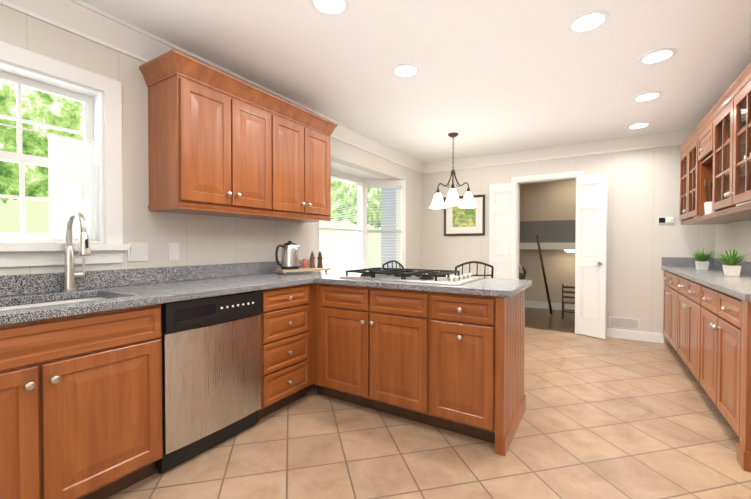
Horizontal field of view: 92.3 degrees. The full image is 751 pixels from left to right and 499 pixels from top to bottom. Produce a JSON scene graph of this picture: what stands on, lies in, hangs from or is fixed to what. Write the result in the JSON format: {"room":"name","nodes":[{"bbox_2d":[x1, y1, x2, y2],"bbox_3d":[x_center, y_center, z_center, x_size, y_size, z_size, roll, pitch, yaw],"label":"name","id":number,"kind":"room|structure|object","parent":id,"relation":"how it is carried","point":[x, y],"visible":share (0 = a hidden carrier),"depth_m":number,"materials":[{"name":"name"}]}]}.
{"room":"kitchen","nodes":[
{"label":"kitchen","id":0,"kind":"room"},
{"bbox_2d":[0,4,421,274],"bbox_3d":[-1.190,-0.102,2.838,0.150,2.440,7.450,0,1,32],"label":"wall","id":1,"kind":"structure","parent":0,"point":[205,240],"depth_m":2.32,"materials":[{"name":"paint"}]},
{"bbox_2d":[0,41,128,266],"bbox_3d":[-1.852,-0.451,1.714,0.200,1.070,1.140,0,1,32],"label":"window","id":2,"kind":"structure","parent":1,"relation":"in","point":[98,97],"depth_m":1.98,"materials":[{"name":"white wood"}]},
{"bbox_2d":[0,123,98,239],"bbox_3d":[-1.839,-0.331,1.708,0.031,0.560,0.899,0,1,32],"label":"cafe curtain","id":3,"kind":"object","parent":2,"relation":"hanging from","point":[73,178],"visible":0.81,"depth_m":1.99,"materials":[{"name":"white fabric"}]},
{"bbox_2d":[127,242,147,260],"bbox_3d":[-1.470,0.014,2.233,0.010,0.115,0.115,0,1,32],"label":"switch plate","id":4,"kind":"object","parent":1,"relation":"attached to","point":[137,251],"depth_m":2.23,"materials":[{"name":"white plastic"}]},
{"bbox_2d":[168,243,178,259],"bbox_3d":[-1.353,0.011,2.423,0.009,0.115,0.070,0,1,32],"label":"switch plate","id":5,"kind":"object","parent":1,"relation":"attached to","point":[173,248],"depth_m":2.42,"materials":[{"name":"white plastic"}]},
{"bbox_2d":[143,50,274,216],"bbox_3d":[-1.104,-0.702,2.491,0.347,0.870,0.705,0,1,32],"label":"upper cabinet","id":6,"kind":"object","parent":1,"relation":"attached to","point":[221,143],"depth_m":2.27,"materials":[{"name":"brown wood"}]},
{"bbox_2d":[0,0,427,173],"bbox_3d":[-1.082,-1.251,2.755,0.105,0.140,7.150,0,1,32],"label":"crown molding","id":7,"kind":"structure","parent":1,"relation":"attached to","point":[80,18],"depth_m":2.13,"materials":[{"name":"white wood"}]},
{"bbox_2d":[263,97,334,220],"bbox_3d":[-0.734,-0.711,3.091,0.347,0.870,0.705,0,1,32],"label":"upper cabinet","id":8,"kind":"object","parent":1,"relation":"attached to","point":[302,137],"depth_m":2.97,"materials":[{"name":"brown wood"}]},
{"bbox_2d":[331,161,386,178],"bbox_3d":[-0.379,-0.033,4.677,0.399,2.250,2.070,0,1,32],"label":"ceiling","id":9,"kind":"structure","parent":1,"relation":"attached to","point":[347,169],"depth_m":4.66,"materials":[{"name":"white paint"}]},
{"bbox_2d":[316,169,405,272],"bbox_3d":[-0.285,-0.257,4.615,0.521,1.500,2.041,0,1,32],"label":"bay window","id":10,"kind":"structure","parent":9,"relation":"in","point":[362,184],"depth_m":5.15,"materials":[{"name":"white"}]},
{"bbox_2d":[81,0,750,162],"bbox_3d":[0.375,-1.338,1.854,3.830,0.060,7.450,0,1,32],"label":"ceiling","id":11,"kind":"structure","parent":0,"point":[496,76],"depth_m":2.52,"materials":[{"name":"white paint"}]},
{"bbox_2d":[310,0,349,15],"bbox_3d":[-0.242,-1.304,1.912,0.209,0.008,0.209,0,1,23],"label":"recessed light","id":12,"kind":"object","parent":11,"relation":"in","point":[325,7],"depth_m":1.94,"materials":[{"name":"white"}]},
{"bbox_2d":[391,63,419,77],"bbox_3d":[0.221,-1.315,2.660,0.209,0.008,0.209,0,1,-7],"label":"recessed light","id":13,"kind":"object","parent":11,"relation":"in","point":[406,70],"depth_m":2.65,"materials":[{"name":"white"}]},
{"bbox_2d":[429,132,476,208],"bbox_3d":[0.863,-0.919,4.197,0.546,0.843,0.560,0,1,32],"label":"chandelier","id":14,"kind":"object","parent":11,"relation":"hanging from","point":[452,199],"visible":1,"depth_m":4.20,"materials":[{"name":"white glass"}]},
{"bbox_2d":[568,10,609,32],"bbox_3d":[1.223,-1.307,2.076,0.209,0.008,0.209,0,1,26],"label":"recessed light","id":15,"kind":"object","parent":11,"relation":"in","point":[588,21],"depth_m":2.07,"materials":[{"name":"white"}]},
{"bbox_2d":[627,122,650,128],"bbox_3d":[2.837,-1.332,3.889,0.209,0.008,0.209,0,1,23],"label":"recessed light","id":16,"kind":"object","parent":11,"relation":"in","point":[643,124],"depth_m":3.88,"materials":[{"name":"white"}]},
{"bbox_2d":[632,91,662,101],"bbox_3d":[2.355,-1.321,3.129,0.209,0.008,0.209,0,1,26],"label":"recessed light","id":17,"kind":"object","parent":11,"relation":"in","point":[648,96],"depth_m":3.12,"materials":[{"name":"white"}]},
{"bbox_2d":[638,48,676,64],"bbox_3d":[1.918,-1.312,2.459,0.209,0.008,0.209,0,1,26],"label":"recessed light","id":18,"kind":"object","parent":11,"relation":"in","point":[660,55],"depth_m":2.45,"materials":[{"name":"white"}]},
{"bbox_2d":[106,307,750,498],"bbox_3d":[0.822,1.151,2.612,3.830,0.060,9.150,0,1,32],"label":"floor","id":19,"kind":"structure","parent":0,"point":[612,418],"depth_m":2.06,"materials":[{"name":"tile"}]},
{"bbox_2d":[155,291,261,473],"bbox_3d":[-1.123,0.694,2.184,0.604,0.866,0.600,0,1,32],"label":"dishwasher","id":20,"kind":"object","parent":19,"relation":"on","point":[211,371],"visible":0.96,"depth_m":1.97,"materials":[{"name":"silver metal"}]},
{"bbox_2d":[258,283,359,397],"bbox_3d":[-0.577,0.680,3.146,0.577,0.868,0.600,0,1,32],"label":"base cabinet","id":21,"kind":"object","parent":19,"relation":"on","point":[310,333],"depth_m":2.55,"materials":[{"name":"brown wood"}]},
{"bbox_2d":[0,259,339,324],"bbox_3d":[-1.288,0.190,1.926,0.641,0.138,3.490,0,1,32],"label":"countertop","id":22,"kind":"structure","parent":21,"relation":"on","point":[126,288],"depth_m":1.99,"materials":[{"name":"grey stone"}]},
{"bbox_2d":[0,297,108,310],"bbox_3d":[-1.540,0.366,1.527,0.450,0.201,0.820,0,1,32],"label":"sink","id":23,"kind":"object","parent":22,"relation":"in","point":[47,303],"visible":0.02,"depth_m":1.79,"materials":[{"name":"silver metal"}]},
{"bbox_2d":[62,210,90,291],"bbox_3d":[-1.513,0.011,1.857,0.253,0.420,0.101,0,1,32],"label":"faucet","id":24,"kind":"object","parent":22,"relation":"on","point":[70,275],"visible":0.98,"depth_m":1.87,"materials":[{"name":"silver metal"}]},
{"bbox_2d":[275,267,330,274],"bbox_3d":[-0.621,0.183,3.107,0.440,0.040,0.170,-1,1,-36],"label":"tray","id":25,"kind":"object","parent":22,"relation":"on","point":[279,271],"visible":1,"depth_m":3.03,"materials":[{"name":"brown wood"}]},
{"bbox_2d":[275,241,299,268],"bbox_3d":[-0.727,0.044,3.019,0.152,0.237,0.203,0,1,32],"label":"kettle","id":26,"kind":"object","parent":25,"relation":"on","point":[290,256],"visible":1,"depth_m":2.97,"materials":[{"name":"silver metal"}]},
{"bbox_2d":[312,271,531,297],"bbox_3d":[0.324,0.231,2.581,1.377,0.038,0.684,0,1,32],"label":"countertop","id":27,"kind":"structure","parent":21,"relation":"on","point":[496,287],"depth_m":2.26,"materials":[{"name":"grey stone"}]},
{"bbox_2d":[339,267,482,284],"bbox_3d":[0.257,0.183,2.636,0.910,0.053,0.520,0,1,32],"label":"cooktop","id":28,"kind":"object","parent":27,"relation":"in","point":[417,275],"visible":1,"depth_m":2.51,"materials":[{"name":"silver metal"}]},
{"bbox_2d":[382,260,403,269],"bbox_3d":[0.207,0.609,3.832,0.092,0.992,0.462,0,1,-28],"label":"chair","id":29,"kind":"object","parent":19,"relation":"on","point":[397,262],"visible":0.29,"depth_m":3.76,"materials":[{"name":"grey metal"}]},
{"bbox_2d":[454,261,493,277],"bbox_3d":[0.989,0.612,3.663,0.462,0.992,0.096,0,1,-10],"label":"chair","id":30,"kind":"object","parent":19,"relation":"on","point":[478,262],"visible":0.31,"depth_m":3.60,"materials":[{"name":"grey metal"}]},
{"bbox_2d":[519,265,525,279],"bbox_3d":[0.983,0.620,3.042,0.507,0.992,0.472,0,1,26],"label":"chair","id":31,"kind":"object","parent":19,"relation":"on","point":[522,274],"visible":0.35,"depth_m":2.85,"materials":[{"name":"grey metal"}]},
{"bbox_2d":[536,235,552,313],"bbox_3d":[2.697,0.417,5.763,0.557,1.293,0.034,-1,1,-41],"label":"rail","id":32,"kind":"object","parent":19,"relation":"on","point":[543,271],"visible":1,"depth_m":5.74,"materials":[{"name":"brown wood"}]},
{"bbox_2d":[562,284,574,318],"bbox_3d":[3.048,0.804,5.613,0.253,0.550,0.214,0,1,32],"label":"chair","id":33,"kind":"object","parent":19,"relation":"on","point":[567,301],"visible":0.58,"depth_m":5.56,"materials":[{"name":"brown wood"}]},
{"bbox_2d":[663,271,674,348],"bbox_3d":[3.315,0.672,3.716,0.449,0.868,0.933,0,1,32],"label":"base cabinet","id":34,"kind":"object","parent":19,"relation":"on","point":[669,278],"depth_m":3.85,"materials":[{"name":"brown wood"}]},
{"bbox_2d":[675,274,694,375],"bbox_3d":[2.843,0.683,2.952,0.449,0.868,0.937,0,1,32],"label":"base cabinet","id":35,"kind":"object","parent":19,"relation":"on","point":[684,287],"depth_m":3.15,"materials":[{"name":"brown wood"}]},
{"bbox_2d":[695,282,750,471],"bbox_3d":[2.351,0.694,2.155,0.449,0.868,1.010,0,1,32],"label":"base cabinet","id":36,"kind":"object","parent":19,"relation":"on","point":[707,331],"depth_m":2.12,"materials":[{"name":"brown wood"}]},
{"bbox_2d":[661,257,750,300],"bbox_3d":[2.806,0.176,2.902,0.467,0.138,2.842,0,1,32],"label":"countertop","id":37,"kind":"structure","parent":36,"relation":"on","point":[713,276],"depth_m":2.98,"materials":[{"name":"grey stone"}]},
{"bbox_2d":[687,249,719,269],"bbox_3d":[3.223,0.090,3.553,0.288,0.213,0.300,0,1,32],"label":"plant","id":38,"kind":"object","parent":37,"relation":"on","point":[701,263],"visible":0.98,"depth_m":3.52,"materials":[{"name":"green plant"}]},
{"bbox_2d":[710,248,748,275],"bbox_3d":[2.825,0.100,2.862,0.300,0.214,0.287,0,1,32],"label":"plant","id":39,"kind":"object","parent":37,"relation":"on","point":[731,268],"visible":1,"depth_m":2.83,"materials":[{"name":"green plant"}]},
{"bbox_2d":[520,180,575,310],"bbox_3d":[2.894,-0.167,5.692,2.200,2.490,1.700,0,1,32],"label":"wall","id":40,"kind":"structure","parent":0,"point":[548,213],"depth_m":6.43,"materials":[{"name":"beige paint"}]},
{"bbox_2d":[422,145,715,343],"bbox_3d":[2.293,-0.132,4.976,3.830,2.440,0.150,0,1,32],"label":"wall","id":41,"kind":"structure","parent":0,"point":[643,190],"depth_m":4.42,"materials":[{"name":"paint"}]},
{"bbox_2d":[444,194,484,235],"bbox_3d":[1.336,-0.509,5.458,0.630,0.600,0.026,0,1,32],"label":"picture frame","id":42,"kind":"object","parent":41,"relation":"attached to","point":[458,221],"visible":0.9,"depth_m":5.45,"materials":[{"name":"brown"}]},
{"bbox_2d":[489,182,516,278],"bbox_3d":[1.815,0.070,5.154,0.366,2.015,0.048,0,1,32],"label":"door leaf","id":43,"kind":"structure","parent":41,"relation":"in","point":[502,229],"depth_m":5.14,"materials":[{"name":"white wood"}]},
{"bbox_2d":[511,171,583,333],"bbox_3d":[2.335,0.036,4.942,0.880,2.105,0.168,0,1,32],"label":"door frame","id":44,"kind":"structure","parent":41,"relation":"attached to","point":[553,177],"depth_m":5.01,"materials":[{"name":"white wood"}]},
{"bbox_2d":[428,128,694,172],"bbox_3d":[2.230,-1.280,4.849,3.300,0.140,0.105,0,1,32],"label":"crown molding","id":45,"kind":"structure","parent":41,"relation":"attached to","point":[671,138],"depth_m":4.67,"materials":[{"name":"white wood"}]},
{"bbox_2d":[575,173,607,338],"bbox_3d":[2.689,0.079,4.508,0.346,2.015,0.227,0,1,32],"label":"door leaf","id":46,"kind":"structure","parent":41,"relation":"in","point":[591,255],"depth_m":4.51,"materials":[{"name":"white wood"}]},
{"bbox_2d":[609,316,639,329],"bbox_3d":[3.050,0.901,4.428,0.310,0.130,0.010,0,1,32],"label":"air vent","id":47,"kind":"object","parent":41,"relation":"in","point":[627,323],"visible":1,"depth_m":4.42,"materials":[{"name":"white metal"}]},
{"bbox_2d":[607,328,664,342],"bbox_3d":[3.028,1.038,4.442,0.830,0.115,0.014,0,1,32],"label":"baseboard","id":48,"kind":"structure","parent":41,"relation":"attached to","point":[636,335],"depth_m":4.35,"materials":[{"name":"white wood"}]},
{"bbox_2d":[658,217,673,223],"bbox_3d":[3.378,-0.341,4.200,0.150,0.080,0.023,0,1,32],"label":"thermostat","id":49,"kind":"object","parent":41,"relation":"attached to","point":[665,220],"visible":1,"depth_m":4.20,"materials":[{"name":"white plastic"}]},
{"bbox_2d":[715,219,750,261],"bbox_3d":[1.940,-0.075,0.904,0.150,2.440,7.450,0,1,32],"label":"wall","id":50,"kind":"structure","parent":0,"point":[734,235],"depth_m":3.43,"materials":[{"name":"paint"}]},
{"bbox_2d":[678,131,745,224],"bbox_3d":[3.248,-0.691,3.492,0.347,0.820,0.858,0,1,32],"label":"upper cabinet","id":51,"kind":"object","parent":50,"relation":"attached to","point":[686,207],"depth_m":3.62,"materials":[{"name":"brown wood"}]},
{"bbox_2d":[694,111,750,221],"bbox_3d":[2.901,-0.683,2.930,0.347,0.820,0.634,0,1,32],"label":"upper cabinet","id":52,"kind":"object","parent":50,"relation":"attached to","point":[701,132],"depth_m":3.19,"materials":[{"name":"brown wood"}]},
{"bbox_2d":[710,62,750,217],"bbox_3d":[2.494,-0.674,2.271,0.347,0.820,1.085,0,1,32],"label":"upper cabinet","id":53,"kind":"object","parent":50,"relation":"attached to","point":[714,149],"depth_m":2.49,"materials":[{"name":"brown wood"}]},
{"bbox_2d":[750,174,750,205],"bbox_3d":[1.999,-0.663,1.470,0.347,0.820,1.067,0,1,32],"label":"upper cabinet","id":54,"kind":"object","parent":50,"relation":"attached to","point":[750,174],"depth_m":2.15,"materials":[{"name":"brown wood"}]},
{"label":"outside","id":55,"kind":"structure","parent":0,"visible":0},
{"bbox_2d":[0,81,380,271],"bbox_3d":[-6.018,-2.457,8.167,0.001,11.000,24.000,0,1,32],"label":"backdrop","id":56,"kind":"structure","parent":55,"point":[45,108],"depth_m":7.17,"materials":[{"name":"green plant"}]}
]}

